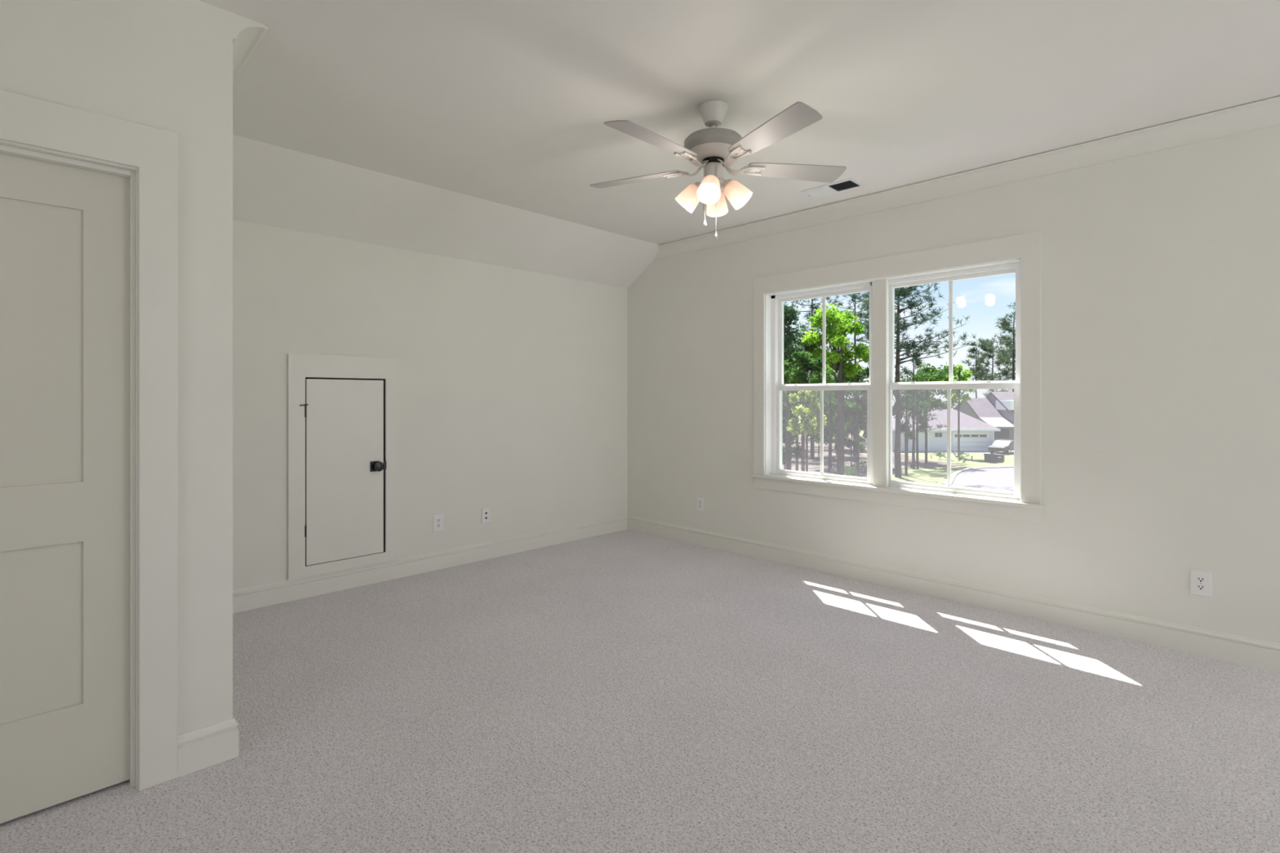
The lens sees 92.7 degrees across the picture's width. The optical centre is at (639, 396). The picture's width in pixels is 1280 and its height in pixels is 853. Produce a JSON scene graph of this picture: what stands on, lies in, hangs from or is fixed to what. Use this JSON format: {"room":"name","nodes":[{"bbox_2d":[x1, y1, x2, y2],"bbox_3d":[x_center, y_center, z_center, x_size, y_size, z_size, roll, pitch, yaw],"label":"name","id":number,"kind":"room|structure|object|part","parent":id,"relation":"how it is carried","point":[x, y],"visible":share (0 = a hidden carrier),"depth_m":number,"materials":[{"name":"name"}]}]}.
{"room":"empty bedroom","nodes":[
{"label":"empty bedroom","id":0,"kind":"room"},
{"bbox_2d":[0,0,232,735],"bbox_3d":[-3.224,-0.030,1.750,1.790,2.780,3.130,0,0,45],"label":"wall","id":1,"kind":"structure","parent":0,"point":[165,64],"depth_m":2.14,"materials":[{"name":"paint"}]},
{"bbox_2d":[0,88,177,823],"bbox_3d":[-1.981,0.201,1.803,0.137,2.218,0.973,0,0,45],"label":"door","id":2,"kind":"structure","parent":1,"relation":"in","point":[89,200],"depth_m":1.99,"materials":[{"name":"wood"}]},
{"bbox_3d":[-2.001,0.195,1.820,0.013,1.612,0.511,0,0,45],"label":"panel","id":3,"kind":"part","parent":2,"relation":"part of","materials":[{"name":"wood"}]},
{"bbox_2d":[232,13,267,82],"bbox_3d":[-1.933,-1.355,2.753,1.376,0.090,0.113,0,0,45],"label":"crown molding","id":4,"kind":"structure","parent":1,"relation":"attached to","point":[247,33],"depth_m":2.35,"materials":[{"name":"wood"}]},
{"bbox_2d":[232,219,626,590],"bbox_3d":[-2.562,0.158,3.718,0.150,2.505,7.154,0,0,45],"label":"wall","id":5,"kind":"structure","parent":0,"point":[513,382],"depth_m":4.67,"materials":[{"name":"paint"}]},
{"bbox_2d":[287,353,398,579],"bbox_3d":[-1.985,0.446,4.143,0.068,1.448,0.710,0,0,45],"label":"door","id":6,"kind":"structure","parent":5,"relation":"in","point":[343,411],"depth_m":4.13,"materials":[{"name":"wood"}]},
{"bbox_3d":[-1.833,0.488,4.281,0.048,0.070,0.070,0,0,45],"label":"knob","id":7,"kind":"part","parent":6,"relation":"part of","materials":[{"name":"black metal"}]},
{"bbox_2d":[177,515,626,777],"bbox_3d":[-1.904,1.242,3.028,1.756,0.137,6.804,0,0,45],"label":"baseboard","id":8,"kind":"structure","parent":5,"relation":"attached to","point":[248,598],"depth_m":4.15,"materials":[{"name":"wood"}]},
{"bbox_2d":[433,513,443,532],"bbox_3d":[-1.532,0.958,4.641,0.008,0.134,0.084,0,0,45],"label":"outlet","id":9,"kind":"object","parent":5,"relation":"attached to","point":[437,518],"visible":1,"depth_m":4.64,"materials":[{"name":"white plastic"}]},
{"bbox_2d":[481,507,489,524],"bbox_3d":[-1.244,0.958,4.929,0.010,0.122,0.074,0,0,45],"label":"outlet","id":10,"kind":"object","parent":5,"relation":"attached to","point":[486,511],"visible":1,"depth_m":4.92,"materials":[{"name":"white plastic"}]},
{"bbox_2d":[0,528,1279,852],"bbox_3d":[0.604,1.370,0.510,9.164,0.120,7.074,0,0,45],"label":"floor","id":11,"kind":"structure","parent":0,"point":[627,691],"depth_m":2.42,"materials":[{"name":"carpet"}]},
{"bbox_2d":[199,0,1279,288],"bbox_3d":[0.579,-1.220,0.591,9.314,0.661,7.154,0,0,45],"label":"ceiling","id":12,"kind":"structure","parent":0,"point":[475,131],"depth_m":2.84,"materials":[{"name":"paint"}]},
{"bbox_2d":[589,99,846,239],"bbox_3d":[0.317,-1.073,2.912,1.302,0.650,1.246,0,0,45],"label":"ceiling fan","id":13,"kind":"object","parent":12,"relation":"hanging from","point":[713,148],"visible":1,"depth_m":2.87,"materials":[{"name":"silver metal"}]},
{"bbox_3d":[-0.019,-1.113,3.132,0.498,0.035,0.138,0,0,24],"label":"blade","id":14,"kind":"part","parent":13,"relation":"part of","materials":[{"name":"white wood"}]},
{"bbox_3d":[0.067,-1.113,2.642,0.138,0.034,0.499,0,0,45],"label":"blade","id":15,"kind":"part","parent":13,"relation":"part of","materials":[{"name":"white wood"}]},
{"bbox_3d":[0.239,-0.965,2.980,0.136,0.138,0.109,0,0,6],"label":"lamp shade","id":16,"kind":"part","parent":13,"relation":"part of","materials":[{"name":"white glass"}]},
{"bbox_2d":[693,182,701,187],"bbox_3d":[0.288,-1.017,2.960,0.065,0.053,0.057,0,0,45],"label":"socket","id":17,"kind":"object","parent":13,"relation":"attached to","point":[696,184],"depth_m":2.94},
{"bbox_3d":[0.311,-0.976,2.917,0.004,0.252,0.004,0,0,-15],"label":"pull chain","id":18,"kind":"part","parent":13,"relation":"part of","materials":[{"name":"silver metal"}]},
{"bbox_3d":[0.327,-0.965,2.829,0.109,0.138,0.136,0,0,24],"label":"lamp shade","id":19,"kind":"part","parent":13,"relation":"part of","materials":[{"name":"white glass"}]},
{"bbox_3d":[0.329,-0.981,2.843,0.058,0.077,0.070,0,0,45],"label":"bulb","id":20,"kind":"part","parent":13,"relation":"part of","materials":[{"name":"white glass"}]},
{"bbox_3d":[0.416,-1.113,3.357,0.138,0.035,0.498,0,0,6],"label":"blade","id":21,"kind":"part","parent":13,"relation":"part of","materials":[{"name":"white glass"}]},
{"bbox_3d":[0.361,-0.938,2.895,0.004,0.307,0.004,0,0,-15],"label":"pull chain","id":22,"kind":"part","parent":13,"relation":"part of","materials":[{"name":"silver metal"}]},
{"bbox_3d":[0.380,-0.965,3.061,0.109,0.138,0.136,0,0,24],"label":"lamp shade","id":23,"kind":"part","parent":13,"relation":"part of","materials":[{"name":"white glass"}]},
{"bbox_2d":[722,178,731,189],"bbox_3d":[0.418,-1.017,2.930,0.065,0.053,0.057,0,0,45],"label":"socket","id":24,"kind":"object","parent":13,"relation":"attached to","point":[726,184],"depth_m":2.90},
{"bbox_3d":[0.469,-0.965,2.919,0.136,0.138,0.109,0,0,24],"label":"lamp shade","id":25,"kind":"part","parent":13,"relation":"part of","materials":[{"name":"white glass"}]},
{"bbox_3d":[0.544,-1.113,2.575,0.138,0.035,0.498,0,0,-30],"label":"blade","id":26,"kind":"part","parent":13,"relation":"part of","materials":[{"name":"white wood"}]},
{"bbox_3d":[0.764,-1.113,3.013,0.498,0.035,0.138,0,0,-12],"label":"blade","id":27,"kind":"part","parent":13,"relation":"part of","materials":[{"name":"white wood"}]},
{"bbox_2d":[800,177,866,198],"bbox_3d":[1.293,-1.392,4.097,0.370,0.016,0.196,0,0,45],"label":"ceiling vent","id":28,"kind":"object","parent":12,"relation":"in","point":[840,186],"visible":1,"depth_m":4.09,"materials":[{"name":"white plastic"}]},
{"bbox_2d":[626,124,1279,643],"bbox_3d":[3.067,-0.005,2.983,9.164,2.830,0.148,0,0,45],"label":"wall","id":29,"kind":"structure","parent":0,"point":[1161,269],"depth_m":3.42,"materials":[{"name":"paint"}]},
{"bbox_2d":[697,497,703,511],"bbox_3d":[0.531,0.949,5.399,0.070,0.114,0.008,0,0,45],"label":"outlet","id":30,"kind":"object","parent":29,"relation":"attached to","point":[700,500],"visible":1,"depth_m":5.39,"materials":[{"name":"white plastic"}]},
{"bbox_2d":[750,231,1043,523],"bbox_3d":[1.688,-0.115,4.334,2.029,1.710,0.208,0,0,45],"label":"window","id":31,"kind":"structure","parent":29,"relation":"in","point":[1020,255],"depth_m":4.27,"materials":[{"name":"wood"}]},
{"bbox_3d":[1.393,-0.091,4.704,0.864,1.486,0.076,0,0,45],"label":"frame","id":32,"kind":"part","parent":31,"relation":"part of","materials":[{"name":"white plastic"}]},
{"bbox_3d":[1.391,0.269,4.679,0.804,0.714,0.038,0,0,45],"label":"sash","id":33,"kind":"part","parent":31,"relation":"part of","materials":[{"name":"white plastic"}]},
{"bbox_3d":[1.419,-0.431,4.707,0.804,0.739,0.032,0,0,45],"label":"sash","id":34,"kind":"part","parent":31,"relation":"part of","materials":[{"name":"white plastic"}]},
{"bbox_3d":[2.067,-0.431,4.061,0.835,0.739,0.032,0,0,45],"label":"sash","id":35,"kind":"part","parent":31,"relation":"part of","materials":[{"name":"white plastic"}]},
{"bbox_3d":[2.040,0.269,4.033,0.835,0.714,0.038,0,0,45],"label":"sash","id":36,"kind":"part","parent":31,"relation":"part of","materials":[{"name":"white plastic"}]},
{"bbox_3d":[2.058,-0.091,4.042,0.873,1.486,0.076,0,0,45],"label":"frame","id":37,"kind":"part","parent":31,"relation":"part of","materials":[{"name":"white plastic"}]},
{"bbox_2d":[626,515,1279,673],"bbox_3d":[3.009,1.242,2.925,8.864,0.137,0.016,0,0,45],"label":"baseboard","id":38,"kind":"structure","parent":29,"relation":"attached to","point":[1220,646],"depth_m":3.69,"materials":[{"name":"wood"}]},
{"bbox_2d":[653,96,1279,260],"bbox_3d":[3.090,-1.347,2.784,8.550,0.105,0.101,0,0,45],"label":"crown molding","id":39,"kind":"structure","parent":29,"relation":"attached to","point":[1263,113],"depth_m":3.63,"materials":[{"name":"wood"}]},
{"bbox_2d":[1190,569,1211,597],"bbox_3d":[2.843,0.946,3.096,0.080,0.124,0.008,0,0,45],"label":"outlet","id":40,"kind":"object","parent":29,"relation":"attached to","point":[1200,581],"visible":1,"depth_m":3.09,"materials":[{"name":"white plastic"}]},
{"bbox_2d":[1196,584,1204,590],"bbox_3d":[2.842,0.966,3.094,0.033,0.025,0.003,0,0,45],"label":"receptacle","id":41,"kind":"object","parent":40,"relation":"attached to","point":[1199,587],"depth_m":3.09,"materials":[{"name":"white plastic"}]},
{"bbox_2d":[1196,577,1204,582],"bbox_3d":[2.842,0.926,3.094,0.033,0.025,0.003,0,0,45],"label":"receptacle","id":42,"kind":"object","parent":40,"relation":"attached to","point":[1199,580],"depth_m":3.09,"materials":[{"name":"white plastic"}]},
{"label":"outside","id":43,"kind":"structure","parent":0,"visible":0},
{"bbox_2d":[900,450,1013,453],"bbox_3d":[36.635,5.905,65.110,18.361,0.050,3.768,0,0,4],"label":"driveway","id":44,"kind":"structure","parent":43,"point":[1011,451],"depth_m":64.33,"materials":[{"name":"concrete"}]},
{"bbox_2d":[987,439,1013,454],"bbox_3d":[38.391,5.215,64.003,4.390,1.370,1.840,0,0,-35],"label":"car","id":45,"kind":"object","parent":44,"relation":"on","point":[1001,445],"visible":0.71,"depth_m":62.99,"materials":[{"name":"paint"}]},
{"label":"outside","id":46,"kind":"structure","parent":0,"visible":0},
{"bbox_2d":[782,431,965,477],"bbox_3d":[11.229,5.905,66.369,58.837,0.050,85.278,0,0,45],"label":"floor","id":47,"kind":"structure","parent":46,"point":[814,464],"depth_m":55.41,"materials":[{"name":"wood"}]},
{"bbox_2d":[782,401,805,469],"bbox_3d":[11.078,3.069,46.040,2.927,5.681,2.693,0,0,-22],"label":"tree","id":48,"kind":"object","parent":47,"relation":"on","point":[798,450],"visible":0.39,"depth_m":45.58,"materials":[{"name":"green plant"}]},
{"bbox_2d":[782,329,806,438],"bbox_3d":[12.761,-0.424,61.926,9.466,12.668,10.120,0,0,6],"label":"tree","id":49,"kind":"object","parent":47,"relation":"on","point":[784,395],"visible":0.04,"depth_m":61.79,"materials":[{"name":"green plant"}]},
{"bbox_2d":[783,302,819,470],"bbox_3d":[10.445,-0.505,43.903,5.738,12.830,5.381,0,0,45],"label":"leafy tree","id":50,"kind":"object","parent":47,"relation":"on","point":[789,314],"visible":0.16,"depth_m":43.82,"materials":[{"name":"green plant"}]},
{"bbox_2d":[791,371,815,471],"bbox_3d":[12.151,1.784,46.859,2.758,8.255,3.358,0,0,45],"label":"young pine","id":51,"kind":"object","parent":47,"relation":"on","point":[796,403],"visible":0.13,"depth_m":46.92,"materials":[{"name":"green plant"}]},
{"bbox_2d":[786,390,827,471],"bbox_3d":[8.488,2.665,31.065,2.024,6.490,2.202,0,0,45],"label":"young tree","id":52,"kind":"object","parent":47,"relation":"on","point":[812,409],"visible":0.94,"depth_m":30.77,"materials":[{"name":"green plant"}]},
{"bbox_2d":[783,350,834,471],"bbox_3d":[9.890,1.587,35.877,3.658,8.646,3.287,0,0,45],"label":"leafy tree","id":53,"kind":"object","parent":47,"relation":"on","point":[793,375],"visible":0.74,"depth_m":35.54,"materials":[{"name":"green plant"}]},
{"bbox_2d":[798,390,837,459],"bbox_3d":[16.620,2.298,56.972,3.550,7.224,4.573,0,0,32],"label":"tree","id":54,"kind":"object","parent":47,"relation":"on","point":[827,393],"visible":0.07,"depth_m":56.52,"materials":[{"name":"green plant"}]},
{"bbox_2d":[785,293,852,458],"bbox_3d":[16.511,-3.361,58.261,7.410,18.556,6.622,0,0,21],"label":"pine tree","id":55,"kind":"object","parent":47,"relation":"on","point":[812,305],"visible":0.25,"depth_m":57.88,"materials":[{"name":"green plant"}]},
{"bbox_2d":[804,394,847,468],"bbox_3d":[15.482,2.804,50.092,3.729,6.213,3.338,0,0,45],"label":"tree","id":56,"kind":"object","parent":47,"relation":"on","point":[833,400],"visible":0.51,"depth_m":49.62,"materials":[{"name":"green plant"}]},
{"bbox_2d":[798,373,853,457],"bbox_3d":[18.958,1.729,60.518,6.353,8.362,4.896,0,0,-29],"label":"leafy tree","id":57,"kind":"object","parent":47,"relation":"on","point":[835,396],"visible":0.08,"depth_m":60.45,"materials":[{"name":"green plant"}]},
{"bbox_2d":[797,370,859,435],"bbox_3d":[24.529,0.932,84.296,10.342,9.956,10.336,0,0,45],"label":"tree","id":58,"kind":"object","parent":47,"relation":"on","point":[809,371],"visible":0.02,"depth_m":84.03,"materials":[{"name":"green plant"}]},
{"bbox_2d":[814,372,849,471],"bbox_3d":[14.594,1.881,48.021,3.866,8.062,4.094,0,0,45],"label":"young pine","id":59,"kind":"object","parent":47,"relation":"on","point":[846,391],"visible":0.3,"depth_m":47.91,"materials":[{"name":"green plant"}]},
{"bbox_2d":[801,302,869,475],"bbox_3d":[13.429,-0.234,41.702,4.757,12.294,4.294,0,0,45],"label":"leafy tree","id":60,"kind":"object","parent":47,"relation":"on","point":[836,332],"visible":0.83,"depth_m":41.47,"materials":[{"name":"green plant"}]},
{"bbox_2d":[817,292,869,462],"bbox_3d":[19.840,-2.711,55.017,7.703,17.256,5.754,0,0,45],"label":"pine tree","id":61,"kind":"object","parent":47,"relation":"on","point":[856,295],"visible":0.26,"depth_m":54.93,"materials":[{"name":"green plant"}]},
{"bbox_2d":[833,464,856,476],"bbox_3d":[14.752,5.389,44.021,1.602,1.062,1.603,0,0,45],"label":"shrub","id":62,"kind":"object","parent":47,"relation":"on","point":[846,468],"visible":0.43,"depth_m":43.74,"materials":[{"name":"green plant"}]},
{"bbox_2d":[826,376,864,449],"bbox_3d":[22.615,1.686,67.767,5.834,8.448,4.751,0,0,-21],"label":"tree","id":63,"kind":"object","parent":47,"relation":"on","point":[847,433],"visible":0.03,"depth_m":67.78,"materials":[{"name":"green plant"}]},
{"bbox_2d":[823,365,869,476],"bbox_3d":[14.794,1.881,41.867,3.369,8.061,4.326,0,0,45],"label":"young pine","id":64,"kind":"object","parent":47,"relation":"on","point":[855,395],"visible":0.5,"depth_m":41.91,"materials":[{"name":"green plant"}]},
{"bbox_2d":[831,400,866,467],"bbox_3d":[15.979,3.042,47.285,2.621,5.735,2.455,0,0,-19],"label":"tree","id":65,"kind":"object","parent":47,"relation":"on","point":[850,421],"visible":0.71,"depth_m":46.94,"materials":[{"name":"green plant"}]},
{"bbox_2d":[828,364,869,462],"bbox_3d":[18.715,1.597,51.904,4.424,8.627,4.291,0,0,-18],"label":"leafy tree","id":66,"kind":"object","parent":47,"relation":"on","point":[865,371],"visible":0.23,"depth_m":51.45,"materials":[{"name":"green plant"}]},
{"bbox_2d":[852,460,866,472],"bbox_3d":[17.126,5.390,46.995,1.656,1.111,1.576,0,0,45],"label":"shrub","id":67,"kind":"object","parent":47,"relation":"on","point":[861,463],"visible":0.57,"depth_m":46.94,"materials":[{"name":"green plant"}]},
{"bbox_2d":[841,291,903,368],"bbox_3d":[23.436,-3.210,62.431,6.870,18.251,7.339,0,0,29],"label":"pine tree","id":68,"kind":"object","parent":47,"relation":"on","point":[861,340],"visible":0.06,"depth_m":62.34,"materials":[{"name":"green plant"}]},
{"bbox_2d":[853,393,893,444],"bbox_3d":[19.765,2.731,51.919,3.888,6.359,2.596,0,0,45],"label":"tree","id":69,"kind":"object","parent":47,"relation":"on","point":[863,424],"visible":0.24,"depth_m":51.68,"materials":[{"name":"green plant"}]},
{"bbox_2d":[845,377,902,434],"bbox_3d":[33.439,1.363,88.059,7.623,9.505,9.166,0,0,45],"label":"tree","id":70,"kind":"object","parent":47,"relation":"on","point":[860,381],"visible":0.02,"depth_m":87.28,"materials":[{"name":"green plant"}]},
{"bbox_2d":[892,391,928,461],"bbox_3d":[24.851,2.699,55.965,3.038,6.423,3.150,0,0,35],"label":"tree","id":71,"kind":"object","parent":47,"relation":"on","point":[922,427],"visible":0.29,"depth_m":55.96,"materials":[{"name":"green plant"}]},
{"bbox_2d":[893,348,946,469],"bbox_3d":[22.487,0.740,49.764,4.569,10.347,4.373,0,0,45],"label":"pine tree","id":72,"kind":"object","parent":47,"relation":"on","point":[918,362],"visible":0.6,"depth_m":49.93,"materials":[{"name":"green plant"}]},
{"bbox_2d":[900,370,944,469],"bbox_3d":[22.723,1.835,50.048,3.800,8.153,3.136,0,0,-7],"label":"young pine","id":73,"kind":"object","parent":47,"relation":"on","point":[926,400],"visible":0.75,"depth_m":49.95,"materials":[{"name":"green plant"}]},
{"bbox_2d":[899,362,959,463],"bbox_3d":[25.217,1.407,54.127,5.230,9.005,6.030,0,0,45],"label":"leafy tree","id":74,"kind":"object","parent":47,"relation":"on","point":[933,372],"visible":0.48,"depth_m":53.16,"materials":[{"name":"green plant"}]},
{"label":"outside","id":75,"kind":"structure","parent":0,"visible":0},
{"bbox_2d":[783,415,1013,484],"bbox_3d":[39.328,6.410,131.603,250.000,1.000,218.000,0,0,45],"label":"lawn","id":76,"kind":"structure","parent":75,"point":[937,475],"depth_m":51.19,"materials":[{"name":"green plant"}]},
{"bbox_2d":[832,282,976,477],"bbox_3d":[18.984,-2.129,44.283,9.712,16.093,8.913,0,0,26],"label":"pine tree","id":77,"kind":"object","parent":76,"relation":"on","point":[904,292],"visible":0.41,"depth_m":44.17,"materials":[{"name":"green plant"}]},
{"bbox_2d":[892,379,936,412],"bbox_3d":[40.949,1.380,96.253,9.274,9.060,8.579,0,0,45],"label":"tree","id":78,"kind":"object","parent":76,"relation":"on","point":[931,394],"visible":0.02,"depth_m":95.60,"materials":[{"name":"green plant"}]},
{"bbox_2d":[900,365,928,475],"bbox_3d":[19.770,1.789,46.540,3.144,8.244,3.432,0,0,-31],"label":"young pine","id":79,"kind":"object","parent":76,"relation":"on","point":[917,370],"visible":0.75,"depth_m":45.93,"materials":[{"name":"green plant"}]},
{"bbox_2d":[864,408,1000,451],"bbox_3d":[32.849,3.677,70.470,11.574,4.467,10.060,0,0,0],"label":"house","id":80,"kind":"structure","parent":76,"relation":"on","point":[975,435],"depth_m":66.00,"materials":[{"name":"white paint"}]},
{"bbox_3d":[35.702,4.834,65.960,3.900,2.152,0.080,0,0,0],"label":"garage trim","id":81,"kind":"part","parent":80,"relation":"part of","materials":[{"name":"white"}]},
{"bbox_3d":[35.702,4.914,65.975,3.580,1.992,0.050,0,0,0],"label":"garage door","id":82,"kind":"part","parent":80,"relation":"part of","materials":[{"name":"white metal"}]},
{"bbox_2d":[908,369,964,408],"bbox_3d":[47.670,0.651,99.834,9.411,10.518,8.211,0,0,45],"label":"tree","id":83,"kind":"object","parent":76,"relation":"on","point":[953,405],"visible":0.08,"depth_m":99.78,"materials":[{"name":"green plant"}]},
{"bbox_2d":[928,448,946,459],"bbox_3d":[28.096,5.460,57.501,1.693,1.185,1.279,0,0,45],"label":"shrub","id":84,"kind":"object","parent":76,"relation":"on","point":[940,454],"visible":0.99,"depth_m":57.43,"materials":[{"name":"green plant"}]},
{"bbox_2d":[937,364,976,455],"bbox_3d":[31.188,1.325,59.955,2.518,9.170,3.860,0,0,-4],"label":"leafy tree","id":85,"kind":"object","parent":76,"relation":"on","point":[953,394],"visible":0.5,"depth_m":59.67,"materials":[{"name":"green plant"}]},
{"bbox_2d":[951,449,969,464],"bbox_3d":[28.333,5.389,54.045,1.486,1.334,1.470,0,0,5],"label":"shrub","id":86,"kind":"object","parent":76,"relation":"on","point":[959,459],"visible":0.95,"depth_m":53.90,"materials":[{"name":"green plant"}]},
{"bbox_2d":[960,341,988,398],"bbox_3d":[50.422,-1.324,92.108,4.236,14.473,3.692,0,0,45],"label":"pine tree","id":87,"kind":"object","parent":76,"relation":"on","point":[972,350],"visible":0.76,"depth_m":91.95,"materials":[{"name":"green plant"}]},
{"bbox_2d":[953,391,1013,441],"bbox_3d":[50.531,2.632,80.100,16.139,6.557,12.800,0,0,0],"label":"gabled house","id":88,"kind":"structure","parent":76,"relation":"on","point":[996,410],"depth_m":77.12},
{"bbox_2d":[961,337,1015,398],"bbox_3d":[57.512,-1.865,98.746,8.599,15.569,10.756,0,0,45],"label":"pine tree","id":89,"kind":"object","parent":76,"relation":"on","point":[981,342],"visible":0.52,"depth_m":98.96,"materials":[{"name":"green plant"}]},
{"bbox_2d":[970,310,1015,391],"bbox_3d":[54.282,-3.466,87.674,11.367,18.775,11.958,0,0,45],"label":"pine tree","id":90,"kind":"object","parent":76,"relation":"on","point":[1007,342],"visible":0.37,"depth_m":87.91,"materials":[{"name":"green plant"}]},
{"bbox_2d":[983,453,1004,462],"bbox_3d":[32.153,5.560,55.500,1.280,0.700,1.080,0,0,0],"label":"utility box","id":91,"kind":"object","parent":76,"relation":"on","point":[988,457],"visible":1,"depth_m":55.00,"materials":[{"name":"grey metal"}]},
{"bbox_3d":[32.153,5.260,55.500,1.280,0.100,1.080,0,0,0],"label":"lid","id":92,"kind":"part","parent":91,"relation":"part of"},
{"bbox_2d":[995,301,1015,391],"bbox_3d":[61.122,-5.039,94.895,11.927,21.913,11.433,0,0,45],"label":"pine tree","id":93,"kind":"object","parent":76,"relation":"on","point":[1010,315],"visible":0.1,"depth_m":95.89,"materials":[{"name":"green plant"}]},
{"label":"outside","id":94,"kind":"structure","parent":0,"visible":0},
{"bbox_2d":[951,467,1013,491],"bbox_3d":[22.143,5.905,36.673,9.533,0.050,37.629,0,0,36],"label":"road","id":95,"kind":"structure","parent":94,"point":[993,478],"depth_m":43.39,"materials":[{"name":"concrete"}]},
{"bbox_2d":[940,466,1013,484],"bbox_3d":[22.495,5.860,43.424,29.344,0.100,4.116,0,0,-41],"label":"curb","id":96,"kind":"object","parent":95,"relation":"on","point":[953,475],"visible":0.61,"depth_m":49.18,"materials":[{"name":"concrete"}]}
]}

